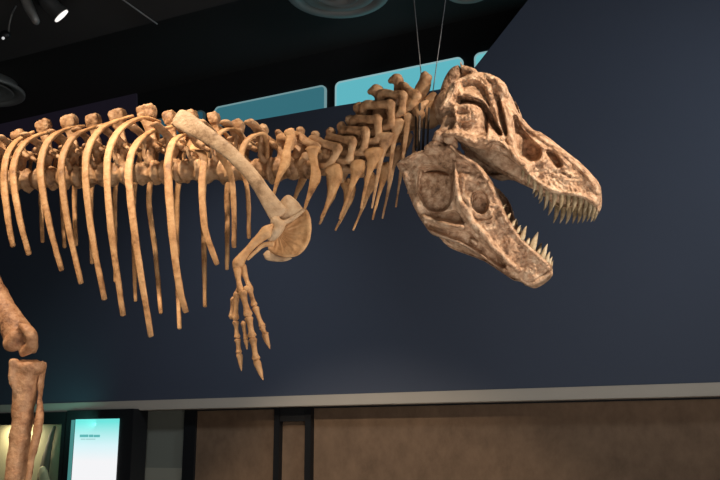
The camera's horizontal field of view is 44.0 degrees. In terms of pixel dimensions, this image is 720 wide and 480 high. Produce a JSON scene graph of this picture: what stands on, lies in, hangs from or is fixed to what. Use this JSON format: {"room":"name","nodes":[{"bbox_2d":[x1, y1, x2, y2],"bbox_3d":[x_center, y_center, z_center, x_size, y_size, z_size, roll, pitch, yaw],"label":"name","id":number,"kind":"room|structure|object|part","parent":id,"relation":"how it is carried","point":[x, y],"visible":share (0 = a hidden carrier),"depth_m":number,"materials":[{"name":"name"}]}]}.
{"room":"museum","nodes":[
{"label":"museum","id":0,"kind":"room"},
{"bbox_2d":[0,0,237,61],"bbox_3d":[-1.737,-3.391,4.472,11.878,0.120,15.190,0,-13,0],"label":"ceiling","id":1,"kind":"structure","parent":0,"point":[84,19],"depth_m":9.10,"materials":[{"name":"black paint"}]},
{"bbox_2d":[0,6,16,39],"bbox_3d":[-3.410,-2.129,8.692,0.105,0.454,0.191,-6,-14,25],"label":"hanging lamp","id":2,"kind":"object","parent":1,"relation":"hanging from","point":[4,34],"visible":1,"depth_m":8.60,"materials":[{"name":"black metal"}]},
{"bbox_2d":[21,0,67,24],"bbox_3d":[-3.176,-2.231,8.435,1.424,0.411,0.280,0,-13,0],"label":"track spotlight","id":3,"kind":"object","parent":1,"relation":"attached to","point":[55,9],"visible":1,"depth_m":8.35,"materials":[{"name":"grey metal"}]},
{"bbox_2d":[123,0,157,24],"bbox_3d":[-2.234,-2.301,8.860,0.016,0.016,0.736,-5,-14,22],"label":"conduit","id":4,"kind":"object","parent":1,"relation":"attached to","point":[123,0],"visible":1,"depth_m":8.93,"materials":[{"name":"silver metal"}]},
{"bbox_2d":[414,0,420,73],"bbox_3d":[0.347,-1.904,6.121,0.006,2.036,0.605,2,-13,-8],"label":"cable","id":5,"kind":"object","parent":1,"relation":"hanging from","point":[414,0],"visible":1,"depth_m":5.79,"materials":[{"name":"grey metal"}]},
{"bbox_2d":[432,0,445,91],"bbox_3d":[0.613,-1.864,6.054,0.006,2.145,0.650,-8,-15,30],"label":"cable","id":6,"kind":"object","parent":1,"relation":"hanging from","point":[445,0],"visible":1,"depth_m":5.73,"materials":[{"name":"grey metal"}]},
{"bbox_2d":[0,0,527,123],"bbox_3d":[-1.000,-3.361,7.447,22.000,0.100,21.000,0,-13,0],"label":"ceiling","id":7,"kind":"structure","parent":0,"point":[239,35],"depth_m":11.20,"materials":[{"name":"grey"}]},
{"bbox_2d":[0,74,25,106],"bbox_3d":[-5.196,-2.101,12.294,1.100,0.175,1.100,0,-13,0],"label":"ceiling vent","id":8,"kind":"object","parent":7,"relation":"in","point":[11,94],"visible":1,"depth_m":12.41,"materials":[{"name":"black metal"}]},
{"bbox_2d":[289,0,387,18],"bbox_3d":[-0.237,-2.716,9.630,1.120,0.175,1.120,0,-13,0],"label":"ceiling vent","id":9,"kind":"object","parent":7,"relation":"in","point":[338,9],"visible":1,"depth_m":9.93,"materials":[{"name":"silver metal"}]},
{"bbox_2d":[450,0,481,3],"bbox_3d":[1.160,-2.726,9.588,0.500,0.175,0.500,0,-13,0],"label":"ceiling vent","id":10,"kind":"object","parent":7,"relation":"in","point":[455,1],"visible":1,"depth_m":9.78,"materials":[{"name":"silver metal"}]},
{"bbox_2d":[137,8,520,131],"bbox_3d":[0.329,-0.434,10.569,16.000,4.200,0.100,-7,-15,26],"label":"wall","id":11,"kind":"structure","parent":0,"point":[464,39],"depth_m":11.23,"materials":[{"name":"black paint"}]},
{"bbox_2d":[0,93,138,153],"bbox_3d":[-5.102,-1.581,13.616,4.496,1.159,0.030,-7,-15,26],"label":"window","id":12,"kind":"structure","parent":11,"relation":"in","point":[129,103],"depth_m":13.10,"materials":[{"name":"grey glass"}]},
{"bbox_2d":[158,110,205,136],"bbox_3d":[-2.529,-1.422,12.220,0.968,0.600,0.040,-7,-15,26],"label":"window","id":13,"kind":"structure","parent":11,"relation":"in","point":[202,115],"depth_m":12.08,"materials":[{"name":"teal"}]},
{"bbox_3d":[-2.529,-1.422,12.220,0.968,0.600,0.040,-7,-15,26],"label":"frame","id":14,"kind":"part","parent":13,"relation":"part of","materials":[{"name":"teal"}]},
{"bbox_2d":[214,85,326,125],"bbox_3d":[-1.188,-1.577,11.550,1.714,0.600,0.040,-7,-15,26],"label":"window","id":15,"kind":"structure","parent":11,"relation":"in","point":[312,98],"depth_m":11.51,"materials":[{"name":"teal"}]},
{"bbox_3d":[-1.188,-1.577,11.550,1.714,0.600,0.040,-7,-15,26],"label":"frame","id":16,"kind":"part","parent":15,"relation":"part of","materials":[{"name":"grey"}]},
{"bbox_2d":[335,57,463,105],"bbox_3d":[0.450,-1.766,10.732,1.695,0.600,0.040,-7,-15,26],"label":"window","id":17,"kind":"structure","parent":11,"relation":"in","point":[354,90],"depth_m":10.83,"materials":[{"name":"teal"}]},
{"bbox_2d":[474,51,486,67],"bbox_3d":[1.923,-1.936,9.996,1.333,0.600,0.040,-7,-15,26],"label":"window","id":18,"kind":"structure","parent":11,"relation":"in","point":[478,56],"depth_m":10.31,"materials":[{"name":"teal glass"}]},
{"bbox_2d":[0,0,719,404],"bbox_3d":[-1.322,-0.710,10.159,15.460,4.954,0.150,-7,-15,28],"label":"wall","id":19,"kind":"structure","parent":0,"point":[630,89],"depth_m":8.59,"materials":[{"name":"blue paint"}]},
{"bbox_2d":[0,382,719,412],"bbox_3d":[-1.293,1.769,9.641,15.460,0.110,0.330,-7,-15,28],"label":"trim","id":20,"kind":"structure","parent":19,"relation":"attached to","point":[684,390],"depth_m":8.47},
{"bbox_2d":[145,399,719,479],"bbox_3d":[-0.032,2.680,8.921,12.772,1.991,0.300,-7,-15,28],"label":"wall","id":21,"kind":"structure","parent":0,"point":[659,439],"depth_m":8.36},
{"bbox_2d":[182,410,197,479],"bbox_3d":[-1.859,2.880,9.787,0.163,1.990,0.150,-7,-15,28],"label":"trim","id":22,"kind":"structure","parent":21,"relation":"attached to","point":[190,416],"depth_m":9.86,"materials":[{"name":"black metal"}]},
{"bbox_3d":[-1.000,3.070,5.962,22.000,0.100,21.000,0,-13,0],"label":"floor","id":23,"kind":"structure","parent":0,"visible":0},
{"bbox_2d":[0,412,66,479],"bbox_3d":[-4.470,3.148,10.953,2.399,1.992,0.220,-7,-15,28],"label":"display case","id":24,"kind":"object","parent":23,"relation":"on","point":[58,419],"visible":0.48,"depth_m":10.81,"materials":[{"name":"glass"}]},
{"bbox_2d":[38,466,50,479],"bbox_3d":[-3.731,2.892,10.547,0.233,0.414,0.065,-8,-15,30],"label":"bone","id":25,"kind":"object","parent":24,"relation":"in","point":[43,474],"visible":1,"depth_m":10.56},
{"bbox_2d":[37,426,55,479],"bbox_3d":[-3.792,2.692,10.730,0.249,0.887,0.069,-8,-15,31],"label":"bone","id":26,"kind":"object","parent":24,"relation":"in","point":[46,458],"visible":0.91,"depth_m":10.73},
{"bbox_3d":[-3.442,2.676,10.479,0.050,1.000,0.220,-7,-15,28],"label":"panel","id":27,"kind":"part","parent":24,"relation":"part of","materials":[{"name":"black metal"}]},
{"bbox_2d":[62,409,147,479],"bbox_3d":[-2.947,2.953,10.138,1.045,2.006,0.255,-7,-15,28],"label":"information panel","id":28,"kind":"object","parent":23,"relation":"on","point":[103,444],"visible":0.92,"depth_m":10.12,"materials":[{"name":"black metal"}]},
{"bbox_2d":[67,420,74,479],"bbox_3d":[-3.355,2.614,10.308,0.047,1.043,0.012,-7,-15,28],"label":"light","id":29,"kind":"object","parent":28,"relation":"attached to","point":[71,426],"depth_m":10.35,"materials":[{"name":"white"}]},
{"bbox_2d":[273,407,313,479],"bbox_3d":[-0.688,2.716,9.067,0.456,1.986,0.070,-7,-15,28],"label":"metal frame","id":30,"kind":"object","parent":23,"relation":"on","point":[306,414],"visible":1,"depth_m":9.21,"materials":[{"name":"black metal"}]},
{"bbox_3d":[-0.857,2.737,9.158,0.069,1.986,0.070,-7,-15,28],"label":"post","id":31,"kind":"part","parent":30,"relation":"part of","materials":[{"name":"black metal"}]},
{"bbox_3d":[-0.520,2.696,8.977,0.072,1.986,0.070,-7,-15,28],"label":"post","id":32,"kind":"part","parent":30,"relation":"part of","materials":[{"name":"black metal"}]},
{"bbox_3d":[-3.200,2.575,5.153,4.000,0.500,3.200,0,-13,0],"label":"floor","id":33,"kind":"structure","parent":0,"visible":0},
{"bbox_2d":[0,62,601,479],"bbox_3d":[-0.971,0.645,5.474,4.833,3.406,1.168,-4,-14,17],"label":"skeleton","id":34,"kind":"object","parent":33,"relation":"on","point":[453,194],"visible":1,"depth_m":5.41,"materials":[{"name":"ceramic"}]},
{"bbox_3d":[0.338,-0.698,5.394,0.011,0.351,0.071,-2,-13,11],"label":"support rod","id":35,"kind":"part","parent":34,"relation":"part of","materials":[{"name":"grey metal"}]},
{"bbox_3d":[0.355,-0.649,5.335,0.017,0.389,0.077,-4,-14,17],"label":"support rod","id":36,"kind":"part","parent":34,"relation":"part of","materials":[{"name":"grey metal"}]},
{"bbox_3d":[0.384,-0.656,5.392,0.016,0.441,0.077,-7,-15,27],"label":"support rod","id":37,"kind":"part","parent":34,"relation":"part of","materials":[{"name":"grey metal"}]},
{"bbox_3d":[0.408,-0.661,5.344,0.011,0.309,0.071,-5,-14,20],"label":"support rod","id":38,"kind":"part","parent":34,"relation":"part of","materials":[{"name":"grey metal"}]}
]}

